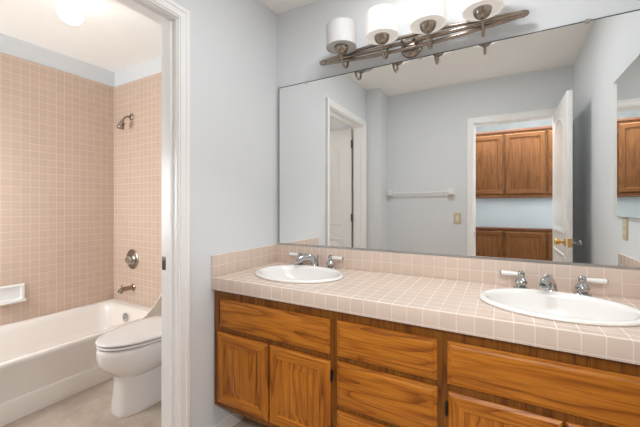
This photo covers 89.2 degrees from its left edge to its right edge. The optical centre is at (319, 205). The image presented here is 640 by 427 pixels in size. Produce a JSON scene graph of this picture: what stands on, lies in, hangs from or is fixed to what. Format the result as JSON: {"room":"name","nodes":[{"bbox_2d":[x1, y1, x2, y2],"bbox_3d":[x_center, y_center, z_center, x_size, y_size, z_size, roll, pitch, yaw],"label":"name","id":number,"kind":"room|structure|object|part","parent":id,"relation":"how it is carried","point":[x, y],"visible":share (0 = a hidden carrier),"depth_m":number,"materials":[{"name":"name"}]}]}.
{"room":"bathroom","nodes":[
{"label":"bathroom","id":0,"kind":"room"},
{"bbox_2d":[0,33,113,319],"bbox_3d":[-2.547,-0.028,2.470,0.110,2.615,1.830,0,0,29],"label":"wall","id":1,"kind":"structure","parent":0,"point":[9,45],"depth_m":2.80,"materials":[{"name":"white paint"}]},
{"bbox_2d":[0,52,113,325],"bbox_3d":[-2.469,-0.131,2.489,0.008,2.105,1.720,0,0,29],"label":"tiled wall","id":2,"kind":"structure","parent":1,"relation":"attached to","point":[57,126],"depth_m":2.80,"materials":[{"name":"tile"}]},
{"bbox_2d":[0,283,25,305],"bbox_3d":[-2.414,0.696,2.516,0.060,0.148,0.211,0,0,29],"label":"soap dish","id":3,"kind":"object","parent":2,"relation":"attached to","point":[10,294],"visible":1,"depth_m":2.54,"materials":[{"name":"white ceramic"}]},
{"bbox_2d":[2,378,267,426],"bbox_3d":[-0.647,1.330,0.539,5.320,0.100,3.550,0,0,29],"label":"floor","id":4,"kind":"structure","parent":0,"point":[90,407],"depth_m":1.98,"materials":[{"name":"tile"}]},
{"bbox_2d":[0,299,160,426],"bbox_3d":[-2.096,1.101,2.291,0.846,0.355,1.697,0,0,29],"label":"bathtub","id":5,"kind":"object","parent":4,"relation":"on","point":[46,360],"visible":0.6,"depth_m":2.27,"materials":[{"name":"white ceramic"}]},
{"bbox_3d":[-1.776,1.018,2.947,0.084,0.084,0.022,0,0,29],"label":"overflow plate","id":6,"kind":"part","parent":5,"relation":"part of","materials":[{"name":"silver metal"}]},
{"bbox_2d":[139,295,160,319],"bbox_3d":[-1.399,0.802,2.728,0.011,0.240,0.241,0,0,29],"label":"guard","id":7,"kind":"object","parent":5,"relation":"on","point":[156,309],"visible":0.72,"depth_m":2.74,"materials":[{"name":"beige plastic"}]},
{"bbox_2d":[95,316,160,417],"bbox_3d":[-1.091,0.887,2.231,0.468,0.783,0.804,0,0,29],"label":"toilet","id":8,"kind":"object","parent":4,"relation":"on","point":[130,352],"visible":0.45,"depth_m":1.98,"materials":[{"name":"white porcelain"}]},
{"bbox_3d":[-1.153,0.807,2.120,0.392,0.024,0.551,0,0,29],"label":"lid","id":9,"kind":"part","parent":8,"relation":"part of","materials":[{"name":"white"}]},
{"bbox_3d":[-1.152,0.833,2.121,0.388,0.015,0.549,0,0,29],"label":"seat","id":10,"kind":"part","parent":8,"relation":"part of","materials":[{"name":"white"}]},
{"bbox_2d":[214,290,639,426],"bbox_3d":[0.410,0.866,1.531,1.952,0.829,0.578,0,0,29],"label":"vanity cabinet","id":11,"kind":"object","parent":4,"relation":"on","point":[277,363],"visible":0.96,"depth_m":1.28,"materials":[{"name":"brown wood"}]},
{"bbox_3d":[-0.402,0.863,1.663,0.341,0.378,0.016,0,0,29],"label":"cabinet door","id":12,"kind":"part","parent":11,"relation":"part of","materials":[{"name":"brown wood"}]},
{"bbox_3d":[-0.247,0.572,1.577,0.663,0.152,0.016,0,0,29],"label":"false drawer","id":13,"kind":"part","parent":11,"relation":"part of","materials":[{"name":"brown wood"}]},
{"bbox_3d":[-0.100,0.863,1.494,0.332,0.378,0.016,0,0,29],"label":"cabinet door","id":14,"kind":"part","parent":11,"relation":"part of","materials":[{"name":"brown wood"}]},
{"bbox_3d":[0.253,0.967,1.297,0.412,0.171,0.016,0,0,29],"label":"drawer","id":15,"kind":"part","parent":11,"relation":"part of","materials":[{"name":"brown wood"}]},
{"bbox_3d":[0.253,0.764,1.297,0.412,0.191,0.016,0,0,29],"label":"drawer","id":16,"kind":"part","parent":11,"relation":"part of","materials":[{"name":"brown wood"}]},
{"bbox_3d":[0.253,0.570,1.297,0.412,0.152,0.016,0,0,29],"label":"drawer","id":17,"kind":"part","parent":11,"relation":"part of","materials":[{"name":"brown wood"}]},
{"bbox_2d":[211,261,639,364],"bbox_3d":[0.409,0.417,1.529,1.954,0.068,0.585,0,0,29],"label":"countertop","id":18,"kind":"structure","parent":11,"relation":"on","point":[451,305],"depth_m":1.29,"materials":[{"name":"tile"}]},
{"bbox_2d":[255,265,343,283],"bbox_3d":[-0.121,0.448,1.820,0.530,0.158,0.410,0,0,29],"label":"sink","id":19,"kind":"object","parent":18,"relation":"in","point":[305,274],"visible":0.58,"depth_m":1.95,"materials":[{"name":"white ceramic"}]},
{"bbox_2d":[288,252,343,268],"bbox_3d":[-0.050,0.341,2.008,0.398,0.087,0.152,0,0,29],"label":"faucet","id":20,"kind":"object","parent":18,"relation":"on","point":[299,260],"visible":0.98,"depth_m":2.00,"materials":[{"name":"silver metal"}]},
{"bbox_3d":[-0.130,0.342,2.095,0.066,0.085,0.066,0,0,29],"label":"handle","id":21,"kind":"part","parent":20,"relation":"part of","materials":[{"name":"silver metal"}]},
{"bbox_3d":[-0.079,0.341,2.023,0.167,0.087,0.057,0,0,-21],"label":"spout","id":22,"kind":"part","parent":20,"relation":"part of","materials":[{"name":"silver metal"}]},
{"bbox_3d":[0.066,0.342,1.986,0.066,0.085,0.066,0,0,29],"label":"handle","id":23,"kind":"part","parent":20,"relation":"part of","materials":[{"name":"silver metal"}]},
{"bbox_3d":[0.105,0.316,1.964,0.070,0.021,0.022,0,0,29],"label":"lever","id":24,"kind":"part","parent":20,"relation":"part of","materials":[{"name":"white ceramic"}]},
{"bbox_2d":[500,270,608,296],"bbox_3d":[1.007,0.340,1.409,0.398,0.088,0.167,0,0,29],"label":"faucet","id":25,"kind":"object","parent":18,"relation":"on","point":[547,282],"visible":0.93,"depth_m":1.39,"materials":[{"name":"silver metal"}]},
{"bbox_3d":[0.892,0.316,1.525,0.070,0.021,0.022,0,0,29],"label":"lever","id":26,"kind":"part","parent":25,"relation":"part of","materials":[{"name":"white ceramic"}]},
{"bbox_3d":[0.931,0.342,1.503,0.066,0.085,0.066,0,0,29],"label":"handle","id":27,"kind":"part","parent":25,"relation":"part of","materials":[{"name":"silver metal"}]},
{"bbox_3d":[0.991,0.340,1.419,0.172,0.087,0.057,0,0,-38],"label":"spout","id":28,"kind":"part","parent":25,"relation":"part of","materials":[{"name":"silver metal"}]},
{"bbox_3d":[1.126,0.342,1.394,0.066,0.085,0.066,0,0,29],"label":"handle","id":29,"kind":"part","parent":25,"relation":"part of","materials":[{"name":"silver metal"}]},
{"bbox_3d":[1.166,0.316,1.372,0.070,0.021,0.022,0,0,29],"label":"lever","id":30,"kind":"part","parent":25,"relation":"part of","materials":[{"name":"white ceramic"}]},
{"bbox_2d":[479,288,639,326],"bbox_3d":[0.903,0.448,1.246,0.530,0.158,0.410,0,0,29],"label":"sink","id":31,"kind":"object","parent":18,"relation":"in","point":[544,304],"visible":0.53,"depth_m":1.32,"materials":[{"name":"white ceramic"}]},
{"bbox_3d":[0.612,0.863,1.097,0.336,0.378,0.016,0,0,29],"label":"cabinet door","id":32,"kind":"part","parent":11,"relation":"part of","materials":[{"name":"brown wood"}]},
{"bbox_3d":[0.777,0.570,1.004,0.722,0.156,0.016,0,0,29],"label":"false drawer","id":33,"kind":"part","parent":11,"relation":"part of","materials":[{"name":"brown wood"}]},
{"bbox_3d":[0.927,0.863,0.921,0.368,0.378,0.016,0,0,29],"label":"cabinet door","id":34,"kind":"part","parent":11,"relation":"part of","materials":[{"name":"brown wood"}]},
{"bbox_2d":[0,0,315,71],"bbox_3d":[-0.647,-1.385,0.539,5.320,0.100,3.550,0,0,29],"label":"ceiling","id":35,"kind":"structure","parent":0,"point":[112,36],"depth_m":2.47,"materials":[{"name":"white paint"}]},
{"bbox_2d":[56,0,89,24],"bbox_3d":[-1.541,-1.231,2.005,0.210,0.206,0.210,0,0,29],"label":"ceiling light","id":36,"kind":"object","parent":35,"relation":"attached to","point":[71,12],"visible":1,"depth_m":1.97,"materials":[{"name":"white glass"}]},
{"bbox_2d":[172,0,276,426],"bbox_3d":[-0.845,-0.028,1.405,0.110,2.615,2.030,0,0,29],"label":"wall","id":37,"kind":"structure","parent":0,"point":[233,43],"depth_m":1.83,"materials":[{"name":"white paint"}]},
{"bbox_2d":[115,0,189,426],"bbox_3d":[-0.945,0.155,1.226,0.150,2.249,0.972,0,0,29],"label":"door frame","id":38,"kind":"structure","parent":37,"relation":"attached to","point":[174,19],"depth_m":1.58,"materials":[{"name":"white paint"}]},
{"bbox_3d":[-0.774,0.285,1.610,0.030,0.066,0.003,0,0,29],"label":"strike plate","id":39,"kind":"part","parent":38,"relation":"part of","materials":[{"name":"grey metal"}]},
{"bbox_2d":[213,412,243,426],"bbox_3d":[-0.553,1.239,1.803,0.012,0.082,0.410,0,0,29],"label":"baseboard","id":40,"kind":"structure","parent":37,"relation":"attached to","point":[233,418],"depth_m":1.86,"materials":[{"name":"white paint"}]},
{"bbox_2d":[114,0,639,243],"bbox_3d":[-0.300,-0.028,2.320,4.190,2.615,0.100,0,0,29],"label":"wall","id":41,"kind":"structure","parent":0,"point":[301,30],"depth_m":1.95,"materials":[{"name":"white paint"}]},
{"bbox_2d":[114,72,160,307],"bbox_3d":[-1.650,-0.131,3.012,0.912,2.105,0.008,0,0,29],"label":"tiled wall","id":42,"kind":"structure","parent":41,"relation":"attached to","point":[137,147],"depth_m":3.03,"materials":[{"name":"tile"}]},
{"bbox_2d":[116,113,133,129],"bbox_3d":[-1.816,-0.794,3.023,0.083,0.170,0.135,0,0,29],"label":"shower head","id":43,"kind":"object","parent":42,"relation":"attached to","point":[121,123],"visible":1,"depth_m":3.00},
{"bbox_2d":[117,284,135,293],"bbox_3d":[-1.799,0.768,3.005,0.064,0.082,0.149,0,0,29],"label":"tub spout","id":44,"kind":"object","parent":42,"relation":"attached to","point":[132,287],"visible":1,"depth_m":3.00,"materials":[{"name":"silver metal"}]},
{"bbox_2d":[125,249,138,268],"bbox_3d":[-1.791,0.505,3.052,0.188,0.188,0.060,0,0,29],"label":"shower valve","id":45,"kind":"object","parent":42,"relation":"attached to","point":[132,259],"visible":1,"depth_m":3.04,"materials":[{"name":"silver metal"}]},
{"bbox_3d":[-1.783,0.507,3.037,0.102,0.076,0.042,0,0,29],"label":"handle","id":46,"kind":"part","parent":45,"relation":"part of","materials":[{"name":"silver metal"}]},
{"bbox_2d":[319,0,529,68],"bbox_3d":[0.451,-0.913,1.705,1.102,0.223,0.242,0,0,29],"label":"vanity light","id":47,"kind":"object","parent":41,"relation":"attached to","point":[426,16],"visible":1,"depth_m":1.66,"materials":[{"name":"white glass"}]},
{"bbox_3d":[0.121,-0.963,1.850,0.173,0.123,0.173,0,0,29],"label":"lamp shade","id":48,"kind":"part","parent":47,"relation":"part of","materials":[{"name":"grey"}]},
{"bbox_2d":[327,40,355,52],"bbox_3d":[0.121,-0.908,1.850,0.164,0.002,0.164,0,0,29],"label":"diffuser","id":49,"kind":"object","parent":47,"relation":"attached to","point":[332,45],"depth_m":1.82,"materials":[{"name":"grey glass"}]},
{"bbox_3d":[0.144,-0.843,1.891,0.013,0.084,0.108,0,0,29],"label":"arm","id":50,"kind":"part","parent":47,"relation":"part of","materials":[{"name":"silver metal"}]},
{"bbox_2d":[366,29,397,42],"bbox_3d":[0.331,-0.908,1.733,0.164,0.002,0.164,0,0,29],"label":"diffuser","id":51,"kind":"object","parent":47,"relation":"attached to","point":[371,34],"depth_m":1.71,"materials":[{"name":"grey glass"}]},
{"bbox_3d":[0.331,-0.963,1.733,0.173,0.123,0.173,0,0,29],"label":"lamp shade","id":52,"kind":"part","parent":47,"relation":"part of","materials":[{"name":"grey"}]},
{"bbox_3d":[0.354,-0.843,1.774,0.013,0.084,0.108,0,0,29],"label":"arm","id":53,"kind":"part","parent":47,"relation":"part of","materials":[{"name":"silver metal"}]},
{"bbox_3d":[0.503,-0.886,1.795,0.124,0.124,0.034,0,0,29],"label":"wall plate","id":54,"kind":"part","parent":47,"relation":"part of","materials":[{"name":"silver metal"}]},
{"bbox_3d":[0.479,-0.887,1.755,1.050,0.024,0.027,0,0,29],"label":"rod","id":55,"kind":"part","parent":47,"relation":"part of","materials":[{"name":"silver metal"}]},
{"bbox_3d":[0.479,-0.907,1.757,1.052,0.045,0.019,0,0,29],"label":"rod","id":56,"kind":"part","parent":47,"relation":"part of","materials":[{"name":"silver metal"}]},
{"bbox_3d":[0.479,-0.868,1.757,1.052,0.047,0.019,0,0,29],"label":"rod","id":57,"kind":"part","parent":47,"relation":"part of","materials":[{"name":"silver metal"}]},
{"bbox_3d":[0.538,-0.963,1.617,0.173,0.123,0.173,0,0,29],"label":"lamp shade","id":58,"kind":"part","parent":47,"relation":"part of","materials":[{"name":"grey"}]},
{"bbox_2d":[411,15,445,32],"bbox_3d":[0.538,-0.908,1.617,0.164,0.002,0.164,0,0,29],"label":"diffuser","id":59,"kind":"object","parent":47,"relation":"attached to","point":[417,21],"depth_m":1.60,"materials":[{"name":"grey glass"}]},
{"bbox_3d":[0.560,-0.843,1.658,0.013,0.084,0.108,0,0,29],"label":"arm","id":60,"kind":"part","parent":47,"relation":"part of","materials":[{"name":"silver metal"}]},
{"bbox_3d":[0.773,-0.843,1.540,0.013,0.084,0.108,0,0,29],"label":"arm","id":61,"kind":"part","parent":47,"relation":"part of","materials":[{"name":"silver metal"}]},
{"bbox_3d":[0.750,-0.963,1.499,0.173,0.123,0.173,0,0,29],"label":"lamp shade","id":62,"kind":"part","parent":47,"relation":"part of","materials":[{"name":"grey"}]},
{"bbox_2d":[463,0,502,19],"bbox_3d":[0.750,-0.908,1.499,0.164,0.002,0.164,0,0,29],"label":"diffuser","id":63,"kind":"object","parent":47,"relation":"attached to","point":[470,7],"depth_m":1.48,"materials":[{"name":"grey glass"}]},
{"bbox_2d":[211,244,639,298],"bbox_3d":[0.401,0.326,1.514,1.959,0.117,0.624,0,0,29],"label":"backsplash","id":64,"kind":"structure","parent":41,"relation":"attached to","point":[622,282],"depth_m":1.72,"materials":[{"name":"tile"}]},
{"bbox_2d":[278,9,639,269],"bbox_3d":[0.554,-0.279,1.780,1.940,1.089,0.010,0,0,29],"label":"vanity mirror","id":65,"kind":"object","parent":41,"relation":"attached to","point":[525,147],"visible":1,"depth_m":1.63,"materials":[{"name":"silver mirror"}]}
]}

